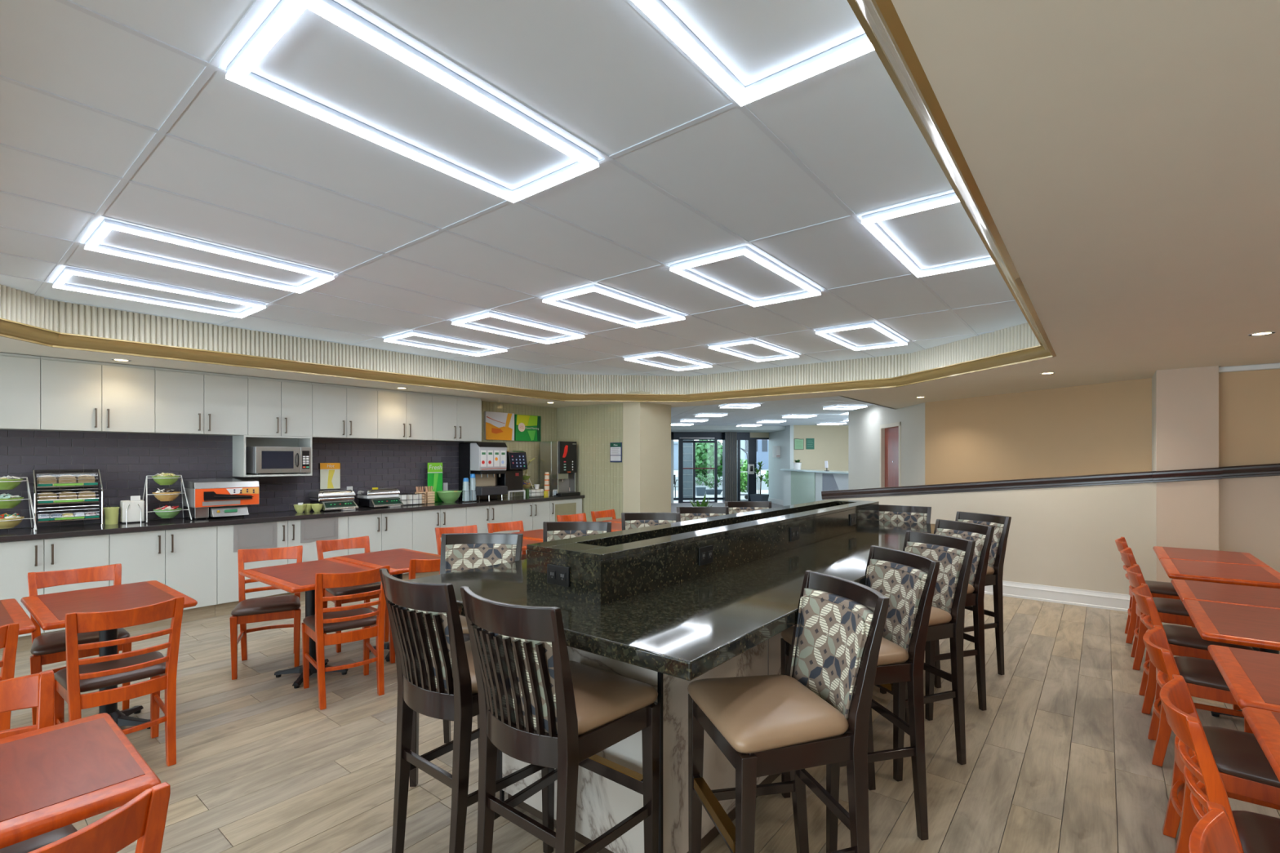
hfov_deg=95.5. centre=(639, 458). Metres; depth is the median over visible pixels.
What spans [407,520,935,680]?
island countertop
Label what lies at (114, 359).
recessed light
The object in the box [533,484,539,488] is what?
paper cup
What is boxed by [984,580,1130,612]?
baseboard
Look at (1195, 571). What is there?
dining table
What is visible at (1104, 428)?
wall
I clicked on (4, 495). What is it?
packets
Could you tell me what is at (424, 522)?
base cabinet
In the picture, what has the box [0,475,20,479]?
packets
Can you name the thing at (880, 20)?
trim
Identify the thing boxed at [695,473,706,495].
shrub
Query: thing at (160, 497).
bowl
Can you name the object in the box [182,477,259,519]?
machine
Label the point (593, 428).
wall
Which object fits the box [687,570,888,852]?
bar stool
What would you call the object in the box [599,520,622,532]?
dining table
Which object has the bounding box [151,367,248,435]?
upper cabinet
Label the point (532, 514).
base cabinet
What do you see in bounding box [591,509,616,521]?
dining chair
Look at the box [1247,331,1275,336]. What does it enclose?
recessed light
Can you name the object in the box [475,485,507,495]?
drip tray
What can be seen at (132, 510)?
napkin holder
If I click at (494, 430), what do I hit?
print
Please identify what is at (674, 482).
patio chair
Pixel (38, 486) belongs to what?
shelf
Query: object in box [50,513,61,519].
pack
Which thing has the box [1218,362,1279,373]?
trim
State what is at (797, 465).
potted plant
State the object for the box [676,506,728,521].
bar stool
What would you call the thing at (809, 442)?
wall sign
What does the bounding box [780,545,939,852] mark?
bar stool
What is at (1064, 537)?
wall
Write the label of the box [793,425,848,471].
wall
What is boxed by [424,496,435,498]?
tray
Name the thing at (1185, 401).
wall pillar
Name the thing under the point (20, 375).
upper cabinet
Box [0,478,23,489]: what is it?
bowl
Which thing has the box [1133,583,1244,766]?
dining chair
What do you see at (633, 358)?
recessed light
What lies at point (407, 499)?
basket
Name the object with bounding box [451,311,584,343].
recessed light
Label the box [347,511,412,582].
base cabinet
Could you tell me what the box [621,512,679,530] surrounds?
bar stool
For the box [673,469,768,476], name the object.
ground
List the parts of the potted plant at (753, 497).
pot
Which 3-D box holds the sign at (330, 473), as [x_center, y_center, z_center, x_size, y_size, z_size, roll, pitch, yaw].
[-3.643,0.209,6.843,0.060,0.308,0.225,0,0,39]
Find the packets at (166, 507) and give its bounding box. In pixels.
[155,505,178,510]
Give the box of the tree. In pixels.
[695,440,722,483]
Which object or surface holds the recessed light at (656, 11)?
in the ceiling at (127, 112)
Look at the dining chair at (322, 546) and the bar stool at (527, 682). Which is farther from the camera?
the dining chair at (322, 546)
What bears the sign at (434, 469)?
on the countertop at (69, 531)
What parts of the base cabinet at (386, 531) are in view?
door, handle, door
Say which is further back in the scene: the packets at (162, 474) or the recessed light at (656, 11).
the packets at (162, 474)
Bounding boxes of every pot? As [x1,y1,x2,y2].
[695,486,706,495]
[705,488,722,494]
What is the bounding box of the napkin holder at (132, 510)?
[120,495,144,523]
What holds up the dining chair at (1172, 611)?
on the floor
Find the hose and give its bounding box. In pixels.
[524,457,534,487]
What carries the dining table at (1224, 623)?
on the floor
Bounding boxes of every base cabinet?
[0,533,109,654]
[108,525,217,631]
[214,515,347,616]
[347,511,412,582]
[412,506,466,578]
[466,503,511,533]
[511,500,550,555]
[550,497,582,521]
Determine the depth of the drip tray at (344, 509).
6.59 m
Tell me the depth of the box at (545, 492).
8.88 m
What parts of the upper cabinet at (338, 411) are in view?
door, handle, door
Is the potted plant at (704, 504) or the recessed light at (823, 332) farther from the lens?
the potted plant at (704, 504)
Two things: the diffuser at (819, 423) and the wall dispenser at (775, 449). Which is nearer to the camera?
the diffuser at (819, 423)
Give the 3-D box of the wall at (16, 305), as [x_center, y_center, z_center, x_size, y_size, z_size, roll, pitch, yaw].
[-4.550,-1.052,3.508,0.025,0.422,2.257,0,0,-6]
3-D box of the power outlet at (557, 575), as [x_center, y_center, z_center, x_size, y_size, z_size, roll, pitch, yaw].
[-0.315,0.450,2.235,0.120,0.075,0.011,0,0,39]
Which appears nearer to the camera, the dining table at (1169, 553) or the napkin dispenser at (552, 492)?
the dining table at (1169, 553)
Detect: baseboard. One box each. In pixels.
[768,497,783,505]
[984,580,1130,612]
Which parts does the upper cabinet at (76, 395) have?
door, handle, handle, door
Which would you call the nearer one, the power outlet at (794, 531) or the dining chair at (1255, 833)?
the dining chair at (1255, 833)
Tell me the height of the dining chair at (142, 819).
0.820 m
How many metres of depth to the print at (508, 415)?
8.87 m
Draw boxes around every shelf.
[35,484,97,488]
[35,501,98,504]
[35,517,99,522]
[232,435,312,476]
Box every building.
[673,441,678,470]
[745,440,768,469]
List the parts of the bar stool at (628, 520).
leg, rail, leg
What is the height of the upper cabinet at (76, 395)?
0.600 m
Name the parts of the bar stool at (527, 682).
leg, rail, rail, leg, seat, brass plate, leg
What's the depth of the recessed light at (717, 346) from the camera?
6.62 m
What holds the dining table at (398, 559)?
on the floor
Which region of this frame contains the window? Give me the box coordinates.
[673,437,768,502]
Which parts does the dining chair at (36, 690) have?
rail, seat, leg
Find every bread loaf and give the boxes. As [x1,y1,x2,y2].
[36,475,57,486]
[36,492,57,502]
[57,475,76,484]
[57,491,76,500]
[75,475,95,485]
[76,490,95,501]
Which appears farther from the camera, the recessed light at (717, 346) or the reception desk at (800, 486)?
the reception desk at (800, 486)
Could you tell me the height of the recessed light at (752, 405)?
0.034 m
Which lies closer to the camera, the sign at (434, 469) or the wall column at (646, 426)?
the sign at (434, 469)
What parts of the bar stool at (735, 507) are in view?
rail, leg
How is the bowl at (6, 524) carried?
on the stand at (29, 499)
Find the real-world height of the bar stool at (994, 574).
1.097 m
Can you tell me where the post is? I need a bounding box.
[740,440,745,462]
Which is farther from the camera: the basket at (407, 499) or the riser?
the basket at (407, 499)
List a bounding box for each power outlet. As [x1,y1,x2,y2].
[546,564,569,586]
[698,545,713,565]
[790,525,799,542]
[849,513,856,525]
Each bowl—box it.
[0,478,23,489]
[0,497,23,508]
[0,516,24,528]
[151,475,180,484]
[151,491,181,501]
[152,507,182,518]
[293,504,306,512]
[302,503,313,511]
[311,503,323,511]
[436,490,462,502]
[523,475,530,479]
[523,484,531,488]
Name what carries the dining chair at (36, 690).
on the floor
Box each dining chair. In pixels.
[0,622,19,731]
[0,670,77,852]
[27,563,131,724]
[28,782,170,852]
[53,596,184,766]
[229,545,302,679]
[301,564,390,710]
[315,535,389,653]
[388,559,439,663]
[435,524,477,574]
[487,520,526,559]
[556,512,586,521]
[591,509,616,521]
[1115,537,1195,644]
[1120,546,1195,670]
[1126,564,1253,733]
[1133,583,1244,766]
[1142,625,1279,852]
[1160,674,1279,852]
[1188,801,1241,852]
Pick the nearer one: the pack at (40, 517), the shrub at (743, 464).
the pack at (40, 517)
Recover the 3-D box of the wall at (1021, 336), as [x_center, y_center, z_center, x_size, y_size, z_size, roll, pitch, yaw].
[3.496,-1.052,5.814,0.025,0.422,2.331,0,0,-13]
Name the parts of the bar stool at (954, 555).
brass plate, leg, leg, rail, seat, leg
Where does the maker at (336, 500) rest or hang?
on the countertop at (69, 531)
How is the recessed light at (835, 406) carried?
in the ceiling at (768, 410)
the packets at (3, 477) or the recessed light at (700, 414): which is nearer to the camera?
the packets at (3, 477)
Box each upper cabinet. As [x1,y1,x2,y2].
[0,352,39,431]
[35,356,155,433]
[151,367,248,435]
[247,376,311,436]
[311,382,377,439]
[375,388,432,440]
[426,394,481,441]
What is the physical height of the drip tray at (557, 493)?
0.050 m
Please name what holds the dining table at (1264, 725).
on the floor
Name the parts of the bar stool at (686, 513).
leg, rail, leg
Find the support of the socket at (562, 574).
attached to the power outlet at (557, 575)
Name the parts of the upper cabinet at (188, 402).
door, handle, handle, door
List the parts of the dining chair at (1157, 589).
rail, leg, leg, seat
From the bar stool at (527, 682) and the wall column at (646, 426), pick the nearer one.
the bar stool at (527, 682)
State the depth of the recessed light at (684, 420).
14.98 m
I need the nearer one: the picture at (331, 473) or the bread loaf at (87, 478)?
the bread loaf at (87, 478)
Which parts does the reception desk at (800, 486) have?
plain panel, patterned panel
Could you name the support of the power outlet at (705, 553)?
attached to the riser
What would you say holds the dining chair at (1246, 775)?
on the floor
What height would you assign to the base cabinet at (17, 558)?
0.868 m
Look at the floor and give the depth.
2.90 m
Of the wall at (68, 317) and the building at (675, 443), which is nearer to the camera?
the wall at (68, 317)
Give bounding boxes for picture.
[327,470,334,488]
[432,473,438,501]
[484,411,514,440]
[514,414,541,441]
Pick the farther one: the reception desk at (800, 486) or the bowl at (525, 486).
the reception desk at (800, 486)
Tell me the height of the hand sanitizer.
0.340 m
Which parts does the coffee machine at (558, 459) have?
panel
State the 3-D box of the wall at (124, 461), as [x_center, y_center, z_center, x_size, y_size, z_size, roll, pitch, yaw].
[-4.237,0.170,6.143,0.012,0.840,5.520,0,0,39]
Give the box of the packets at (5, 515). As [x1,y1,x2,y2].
[0,513,21,519]
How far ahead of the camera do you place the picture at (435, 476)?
7.81 m
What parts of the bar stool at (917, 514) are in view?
rail, leg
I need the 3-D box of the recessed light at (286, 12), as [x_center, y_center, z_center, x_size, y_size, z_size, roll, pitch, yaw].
[-0.750,-1.236,2.147,0.554,0.034,1.163,0,0,39]
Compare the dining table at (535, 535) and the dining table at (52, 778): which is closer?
the dining table at (52, 778)
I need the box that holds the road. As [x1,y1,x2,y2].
[673,476,768,490]
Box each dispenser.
[458,441,507,501]
[497,450,527,499]
[549,488,555,496]
[772,445,780,457]
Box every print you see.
[485,422,512,439]
[505,413,511,427]
[516,414,533,426]
[527,415,537,425]
[527,430,535,440]
[537,416,540,440]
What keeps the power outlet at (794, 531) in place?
attached to the riser
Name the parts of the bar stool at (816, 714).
leg, brass plate, leg, seat, leg, rail, rail, leg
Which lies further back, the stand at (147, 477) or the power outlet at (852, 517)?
the stand at (147, 477)
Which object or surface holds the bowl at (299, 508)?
on the countertop at (69, 531)
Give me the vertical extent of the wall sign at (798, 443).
0.346 m
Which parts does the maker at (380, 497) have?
lid, handle, control panel, panel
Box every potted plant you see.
[689,493,713,506]
[749,461,768,501]
[793,459,801,469]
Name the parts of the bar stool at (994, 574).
leg, rail, seat, leg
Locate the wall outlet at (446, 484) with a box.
[443,482,448,490]
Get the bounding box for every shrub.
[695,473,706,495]
[702,472,722,494]
[740,458,757,493]
[762,470,768,486]
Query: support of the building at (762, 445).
on the ground
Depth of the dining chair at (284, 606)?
4.14 m
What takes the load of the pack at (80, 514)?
on the case
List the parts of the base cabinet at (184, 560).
door, handle, handle, door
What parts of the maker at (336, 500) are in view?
lid, handle, control panel, panel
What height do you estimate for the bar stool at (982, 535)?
1.097 m
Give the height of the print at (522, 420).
0.167 m
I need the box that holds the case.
[33,469,103,530]
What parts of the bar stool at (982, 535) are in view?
leg, leg, leg, rail, seat, leg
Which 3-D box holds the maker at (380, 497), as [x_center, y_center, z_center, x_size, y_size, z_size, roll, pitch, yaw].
[-3.158,0.476,7.099,0.412,0.228,0.414,0,0,39]
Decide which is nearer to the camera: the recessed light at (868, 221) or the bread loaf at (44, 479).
the recessed light at (868, 221)
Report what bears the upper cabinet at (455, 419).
attached to the wall at (548, 415)
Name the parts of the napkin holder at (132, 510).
wire frame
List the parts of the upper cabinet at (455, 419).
door, handle, door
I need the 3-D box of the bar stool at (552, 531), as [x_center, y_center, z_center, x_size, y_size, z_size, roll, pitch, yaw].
[-0.397,0.952,3.482,0.446,1.097,0.526,0,0,0]
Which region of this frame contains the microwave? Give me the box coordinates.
[245,446,311,474]
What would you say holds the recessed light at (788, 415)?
in the ceiling at (768, 410)
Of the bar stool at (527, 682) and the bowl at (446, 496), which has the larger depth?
the bowl at (446, 496)
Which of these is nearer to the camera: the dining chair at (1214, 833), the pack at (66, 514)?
the dining chair at (1214, 833)
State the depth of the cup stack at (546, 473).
8.94 m
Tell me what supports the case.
on the countertop at (69, 531)
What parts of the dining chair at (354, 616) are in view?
leg, leg, seat, rail, leg, leg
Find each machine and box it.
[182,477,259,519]
[540,441,580,496]
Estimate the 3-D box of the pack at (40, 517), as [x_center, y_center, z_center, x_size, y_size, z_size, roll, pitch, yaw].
[-5.003,0.496,4.881,0.090,0.050,0.060,0,0,39]
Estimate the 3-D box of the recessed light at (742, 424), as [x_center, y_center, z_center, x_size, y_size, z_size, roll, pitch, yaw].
[3.237,-0.983,17.300,0.604,0.034,0.604,0,0,-6]
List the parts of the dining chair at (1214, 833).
leg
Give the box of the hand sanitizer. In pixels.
[747,464,754,474]
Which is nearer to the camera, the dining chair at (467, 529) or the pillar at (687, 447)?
the dining chair at (467, 529)
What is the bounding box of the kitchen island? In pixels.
[407,520,935,852]
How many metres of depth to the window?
19.67 m
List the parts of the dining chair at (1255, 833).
rail, leg, leg, seat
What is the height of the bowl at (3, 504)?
0.083 m
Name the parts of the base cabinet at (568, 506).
access panel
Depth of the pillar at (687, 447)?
21.63 m
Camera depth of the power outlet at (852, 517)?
4.20 m
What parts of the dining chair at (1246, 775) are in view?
rail, leg, leg, seat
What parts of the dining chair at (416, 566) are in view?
leg, leg, rail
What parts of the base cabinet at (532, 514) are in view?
door, door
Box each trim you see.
[0,0,1056,402]
[675,395,894,408]
[821,471,1151,499]
[1151,466,1222,482]
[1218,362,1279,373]
[1222,463,1279,478]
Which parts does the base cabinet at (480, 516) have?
door, handle, door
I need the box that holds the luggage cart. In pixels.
[740,447,747,499]
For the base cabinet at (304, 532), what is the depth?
5.77 m
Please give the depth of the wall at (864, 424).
10.87 m
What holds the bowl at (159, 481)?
on the stand at (147, 477)
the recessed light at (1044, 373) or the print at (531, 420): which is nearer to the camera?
the recessed light at (1044, 373)
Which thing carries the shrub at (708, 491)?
on the floor
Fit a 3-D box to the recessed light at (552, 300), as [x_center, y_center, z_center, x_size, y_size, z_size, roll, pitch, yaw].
[-0.182,-1.236,4.814,0.554,0.034,1.163,0,0,39]
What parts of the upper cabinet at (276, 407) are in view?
door, handle, handle, door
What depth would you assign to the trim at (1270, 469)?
5.22 m
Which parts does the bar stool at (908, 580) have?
leg, leg, seat, leg, rail, leg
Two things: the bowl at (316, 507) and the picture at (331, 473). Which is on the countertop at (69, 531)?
the bowl at (316, 507)
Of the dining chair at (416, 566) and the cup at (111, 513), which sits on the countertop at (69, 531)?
the cup at (111, 513)
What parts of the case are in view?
post, post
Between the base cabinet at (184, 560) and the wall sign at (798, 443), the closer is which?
the base cabinet at (184, 560)
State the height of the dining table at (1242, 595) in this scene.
0.726 m
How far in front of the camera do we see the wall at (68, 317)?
5.77 m
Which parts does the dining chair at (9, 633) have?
rail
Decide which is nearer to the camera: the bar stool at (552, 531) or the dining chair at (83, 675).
the dining chair at (83, 675)
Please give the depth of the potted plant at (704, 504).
10.52 m
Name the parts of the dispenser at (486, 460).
splash plate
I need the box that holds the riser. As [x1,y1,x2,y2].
[526,499,879,605]
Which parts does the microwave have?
door, handle, control panel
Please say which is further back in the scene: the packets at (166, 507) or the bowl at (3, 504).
the packets at (166, 507)
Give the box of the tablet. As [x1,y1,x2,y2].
[824,461,828,471]
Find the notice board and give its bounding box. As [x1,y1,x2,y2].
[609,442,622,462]
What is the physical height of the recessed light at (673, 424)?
0.034 m
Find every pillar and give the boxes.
[683,440,693,497]
[1151,365,1218,582]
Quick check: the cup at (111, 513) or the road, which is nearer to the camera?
the cup at (111, 513)
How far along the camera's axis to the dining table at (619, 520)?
7.20 m
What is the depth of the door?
10.33 m
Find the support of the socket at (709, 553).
attached to the power outlet at (705, 553)
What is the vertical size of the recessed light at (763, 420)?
0.034 m
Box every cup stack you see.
[462,478,469,501]
[469,473,476,500]
[544,471,549,496]
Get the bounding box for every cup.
[103,506,119,524]
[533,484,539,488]
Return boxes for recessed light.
[52,266,266,318]
[84,218,333,293]
[111,358,131,361]
[225,0,599,202]
[383,330,506,356]
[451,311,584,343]
[542,284,684,328]
[624,351,712,370]
[631,0,874,106]
[669,245,821,306]
[671,422,693,425]
[680,418,707,422]
[695,413,727,417]
[708,338,799,361]
[720,403,760,408]
[736,423,761,426]
[756,419,786,422]
[782,414,817,417]
[815,321,907,351]
[817,422,846,424]
[822,404,867,409]
[861,192,994,277]
[1040,372,1055,374]
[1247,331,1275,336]
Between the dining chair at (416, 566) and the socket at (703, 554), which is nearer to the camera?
the socket at (703, 554)
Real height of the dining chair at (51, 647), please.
0.820 m
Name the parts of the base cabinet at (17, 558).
door, handle, handle, door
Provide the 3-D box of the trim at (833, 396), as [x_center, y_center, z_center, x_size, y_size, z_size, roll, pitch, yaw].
[1.795,-0.950,10.395,4.640,0.220,2.910,0,0,39]
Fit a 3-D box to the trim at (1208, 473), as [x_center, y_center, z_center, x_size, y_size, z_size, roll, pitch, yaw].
[5.111,0.157,5.449,0.475,0.153,0.166,0,0,39]
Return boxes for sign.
[320,462,340,488]
[427,462,442,502]
[794,438,804,449]
[805,438,813,448]
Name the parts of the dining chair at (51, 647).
leg, leg, rail, seat, leg, leg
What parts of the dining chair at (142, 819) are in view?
leg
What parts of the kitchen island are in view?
corner trim, panel, corner trim, marble panel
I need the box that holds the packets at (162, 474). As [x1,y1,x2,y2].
[153,472,176,476]
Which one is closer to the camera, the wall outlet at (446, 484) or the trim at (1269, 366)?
the trim at (1269, 366)
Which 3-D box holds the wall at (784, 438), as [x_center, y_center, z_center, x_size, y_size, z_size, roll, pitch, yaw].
[4.573,0.220,18.930,0.120,2.560,2.000,0,0,-6]
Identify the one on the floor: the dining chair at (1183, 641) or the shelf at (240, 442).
the dining chair at (1183, 641)
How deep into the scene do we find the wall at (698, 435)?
19.60 m
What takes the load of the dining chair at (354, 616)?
on the floor
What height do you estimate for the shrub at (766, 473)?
1.356 m
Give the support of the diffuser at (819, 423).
attached to the recessed light at (824, 423)
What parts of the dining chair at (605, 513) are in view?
leg, rail, leg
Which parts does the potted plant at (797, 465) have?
pot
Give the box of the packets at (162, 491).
[155,488,175,493]
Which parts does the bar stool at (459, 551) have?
leg, leg, seat, rail, leg, leg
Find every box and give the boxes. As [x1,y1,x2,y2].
[414,486,426,503]
[423,485,435,503]
[543,490,547,497]
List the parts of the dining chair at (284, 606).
leg, leg, seat, rail, leg, leg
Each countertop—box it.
[0,494,584,542]
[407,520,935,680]
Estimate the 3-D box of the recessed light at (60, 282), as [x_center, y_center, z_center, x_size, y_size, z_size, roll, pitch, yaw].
[-3.609,-1.236,4.428,0.554,0.034,1.163,0,0,39]
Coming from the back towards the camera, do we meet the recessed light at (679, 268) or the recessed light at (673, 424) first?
the recessed light at (673, 424)
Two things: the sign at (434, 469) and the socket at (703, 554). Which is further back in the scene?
the sign at (434, 469)
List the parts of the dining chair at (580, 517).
leg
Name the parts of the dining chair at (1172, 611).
rail, leg, leg, seat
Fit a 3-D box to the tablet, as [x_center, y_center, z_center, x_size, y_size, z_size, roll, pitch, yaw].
[4.838,0.200,15.095,0.142,0.260,0.125,0,0,43]
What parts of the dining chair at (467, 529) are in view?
leg, rail, leg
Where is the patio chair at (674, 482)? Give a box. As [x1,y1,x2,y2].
[673,475,678,497]
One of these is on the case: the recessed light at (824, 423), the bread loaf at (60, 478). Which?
the bread loaf at (60, 478)
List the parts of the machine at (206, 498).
plate, plate, rail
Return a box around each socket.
[549,569,555,579]
[559,571,565,581]
[701,552,706,559]
[707,551,711,558]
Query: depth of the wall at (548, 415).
9.26 m
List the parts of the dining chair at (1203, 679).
rail, leg, leg, seat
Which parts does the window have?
door frame, rail, rail, rail, post, wide post, head rail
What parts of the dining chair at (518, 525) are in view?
leg, rail, leg, seat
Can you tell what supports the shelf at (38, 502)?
attached to the case
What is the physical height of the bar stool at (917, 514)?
1.097 m
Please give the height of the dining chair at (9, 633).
0.820 m
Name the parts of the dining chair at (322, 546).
leg, leg, rail, seat, leg, leg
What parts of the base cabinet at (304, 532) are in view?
door, access panel, handle, handle, door, access panel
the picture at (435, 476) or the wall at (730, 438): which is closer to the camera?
the picture at (435, 476)
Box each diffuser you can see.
[720,404,760,408]
[818,422,846,424]
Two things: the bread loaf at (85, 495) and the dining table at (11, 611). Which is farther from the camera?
the bread loaf at (85, 495)
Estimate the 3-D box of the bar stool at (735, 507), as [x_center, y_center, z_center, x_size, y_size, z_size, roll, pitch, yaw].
[1.010,0.952,5.230,0.446,1.097,0.526,0,0,0]
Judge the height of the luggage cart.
1.880 m
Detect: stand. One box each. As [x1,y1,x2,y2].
[0,476,36,530]
[142,475,191,522]
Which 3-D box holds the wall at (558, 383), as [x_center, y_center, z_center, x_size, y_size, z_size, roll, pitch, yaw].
[-0.334,-1.052,8.782,2.264,0.422,0.025,0,0,-6]
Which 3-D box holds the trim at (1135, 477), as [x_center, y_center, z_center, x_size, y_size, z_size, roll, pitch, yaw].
[3.690,0.332,6.621,3.270,0.418,0.166,0,0,39]
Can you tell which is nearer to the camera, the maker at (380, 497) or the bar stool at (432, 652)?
the bar stool at (432, 652)
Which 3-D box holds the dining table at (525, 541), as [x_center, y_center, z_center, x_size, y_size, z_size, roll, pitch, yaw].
[-1.319,1.137,5.402,0.860,0.726,0.600,0,0,39]
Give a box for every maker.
[307,489,358,511]
[356,487,403,507]
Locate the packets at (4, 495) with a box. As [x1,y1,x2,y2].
[0,493,21,498]
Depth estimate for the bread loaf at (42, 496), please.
4.89 m
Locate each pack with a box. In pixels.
[38,514,49,519]
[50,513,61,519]
[62,512,73,517]
[73,511,84,517]
[84,511,95,515]
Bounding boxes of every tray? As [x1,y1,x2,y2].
[341,508,355,511]
[423,491,435,493]
[423,493,435,496]
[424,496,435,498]
[424,498,435,501]
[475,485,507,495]
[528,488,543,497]
[555,491,580,496]
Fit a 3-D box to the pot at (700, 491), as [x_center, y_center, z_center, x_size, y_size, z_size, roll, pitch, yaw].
[2.418,1.330,23.417,0.400,0.340,0.400,0,0,-6]
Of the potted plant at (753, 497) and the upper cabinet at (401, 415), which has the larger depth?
the potted plant at (753, 497)
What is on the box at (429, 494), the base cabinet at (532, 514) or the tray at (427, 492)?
the tray at (427, 492)
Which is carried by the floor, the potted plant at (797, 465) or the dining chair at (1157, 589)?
the dining chair at (1157, 589)
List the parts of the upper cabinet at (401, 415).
door, handle, door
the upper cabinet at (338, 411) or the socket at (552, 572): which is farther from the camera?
the upper cabinet at (338, 411)
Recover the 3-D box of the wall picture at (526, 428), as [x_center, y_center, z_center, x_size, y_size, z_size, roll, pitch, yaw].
[-1.769,-0.476,9.195,0.037,0.408,0.510,0,0,39]
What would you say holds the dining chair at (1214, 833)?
on the floor
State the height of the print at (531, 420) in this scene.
0.159 m
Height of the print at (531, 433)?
0.163 m
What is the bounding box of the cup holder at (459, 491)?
[458,490,479,502]
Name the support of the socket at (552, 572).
attached to the power outlet at (557, 575)
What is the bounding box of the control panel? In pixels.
[239,487,258,493]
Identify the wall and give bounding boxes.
[0,284,53,330]
[0,430,463,529]
[53,300,542,390]
[463,400,556,497]
[542,373,691,394]
[556,403,622,521]
[671,431,768,502]
[691,353,1155,595]
[722,431,737,502]
[768,425,793,500]
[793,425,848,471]
[848,402,924,489]
[911,322,1039,373]
[924,377,1151,484]
[1218,368,1279,573]
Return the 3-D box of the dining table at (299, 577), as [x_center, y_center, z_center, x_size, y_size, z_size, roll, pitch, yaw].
[-2.235,1.137,3.990,0.900,0.726,0.620,0,0,39]
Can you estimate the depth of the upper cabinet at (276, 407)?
6.14 m
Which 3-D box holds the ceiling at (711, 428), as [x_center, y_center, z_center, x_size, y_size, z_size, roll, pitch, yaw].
[1.902,-0.970,18.881,14.000,0.180,1.700,0,0,-6]
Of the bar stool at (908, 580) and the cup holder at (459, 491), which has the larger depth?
the cup holder at (459, 491)
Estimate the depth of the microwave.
6.12 m
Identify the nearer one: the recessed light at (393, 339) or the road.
the recessed light at (393, 339)
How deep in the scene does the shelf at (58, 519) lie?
4.90 m
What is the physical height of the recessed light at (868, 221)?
0.034 m
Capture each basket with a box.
[395,493,424,505]
[524,484,543,497]
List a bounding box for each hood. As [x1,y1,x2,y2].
[182,477,259,488]
[472,470,506,474]
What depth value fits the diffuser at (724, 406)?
11.11 m
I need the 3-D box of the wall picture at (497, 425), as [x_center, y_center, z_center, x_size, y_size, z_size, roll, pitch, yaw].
[-2.113,-0.482,8.767,0.034,0.415,0.530,0,0,39]
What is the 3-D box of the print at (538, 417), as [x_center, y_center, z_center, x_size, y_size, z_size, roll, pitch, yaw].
[-1.627,-0.476,9.353,0.002,0.392,0.076,0,0,39]
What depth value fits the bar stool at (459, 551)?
3.08 m
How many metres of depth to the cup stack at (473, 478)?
7.93 m
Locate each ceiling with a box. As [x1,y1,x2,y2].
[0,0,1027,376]
[671,395,874,426]
[671,425,785,432]
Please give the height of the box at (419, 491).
0.223 m
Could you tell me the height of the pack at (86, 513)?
0.050 m
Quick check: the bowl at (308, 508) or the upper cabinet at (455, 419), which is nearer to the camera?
the bowl at (308, 508)
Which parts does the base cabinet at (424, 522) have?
door, handle, handle, door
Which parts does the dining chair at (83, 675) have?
leg, leg, seat, rail, leg, leg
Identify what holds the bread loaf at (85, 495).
on the case
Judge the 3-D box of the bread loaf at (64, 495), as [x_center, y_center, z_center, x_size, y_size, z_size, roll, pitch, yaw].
[-4.952,0.332,5.025,0.110,0.088,0.112,0,0,39]
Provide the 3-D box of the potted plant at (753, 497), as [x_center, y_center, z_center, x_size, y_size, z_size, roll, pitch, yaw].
[3.972,0.798,19.290,0.671,1.405,0.613,0,0,39]
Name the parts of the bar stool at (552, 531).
leg, rail, leg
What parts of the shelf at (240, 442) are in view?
panel, panel, panel, panel, panel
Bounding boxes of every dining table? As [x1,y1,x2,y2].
[0,598,36,635]
[0,713,160,848]
[20,580,197,728]
[239,559,390,688]
[332,548,440,662]
[513,528,542,541]
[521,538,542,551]
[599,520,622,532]
[601,518,621,523]
[1152,546,1270,651]
[1160,558,1279,589]
[1171,578,1279,718]
[1182,599,1279,650]
[1207,644,1279,712]
[1241,706,1279,782]
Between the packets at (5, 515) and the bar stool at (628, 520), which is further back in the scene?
the packets at (5, 515)
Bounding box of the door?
[880,422,901,487]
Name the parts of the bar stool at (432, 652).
leg, rail, rail, leg, seat, leg, leg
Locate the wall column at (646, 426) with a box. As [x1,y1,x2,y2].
[622,391,671,512]
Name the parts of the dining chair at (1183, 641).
rail, leg, leg, seat, leg, leg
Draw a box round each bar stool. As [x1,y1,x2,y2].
[379,568,555,852]
[409,533,523,786]
[460,586,660,852]
[542,521,611,542]
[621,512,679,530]
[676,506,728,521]
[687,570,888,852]
[724,501,771,514]
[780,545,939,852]
[875,530,975,782]
[879,504,931,524]
[880,519,994,720]
[955,511,1011,675]
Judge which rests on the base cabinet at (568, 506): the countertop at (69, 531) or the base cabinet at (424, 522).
the countertop at (69, 531)
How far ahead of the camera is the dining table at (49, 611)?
3.19 m
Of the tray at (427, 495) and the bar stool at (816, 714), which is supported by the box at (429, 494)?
the tray at (427, 495)
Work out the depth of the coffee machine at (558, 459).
9.16 m
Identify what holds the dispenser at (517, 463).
on the countertop at (69, 531)
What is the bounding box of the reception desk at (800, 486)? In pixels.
[780,469,848,506]
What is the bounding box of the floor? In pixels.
[0,489,1279,852]
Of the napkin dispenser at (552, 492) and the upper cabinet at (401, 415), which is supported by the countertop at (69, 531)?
the napkin dispenser at (552, 492)
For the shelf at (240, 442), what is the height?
0.424 m

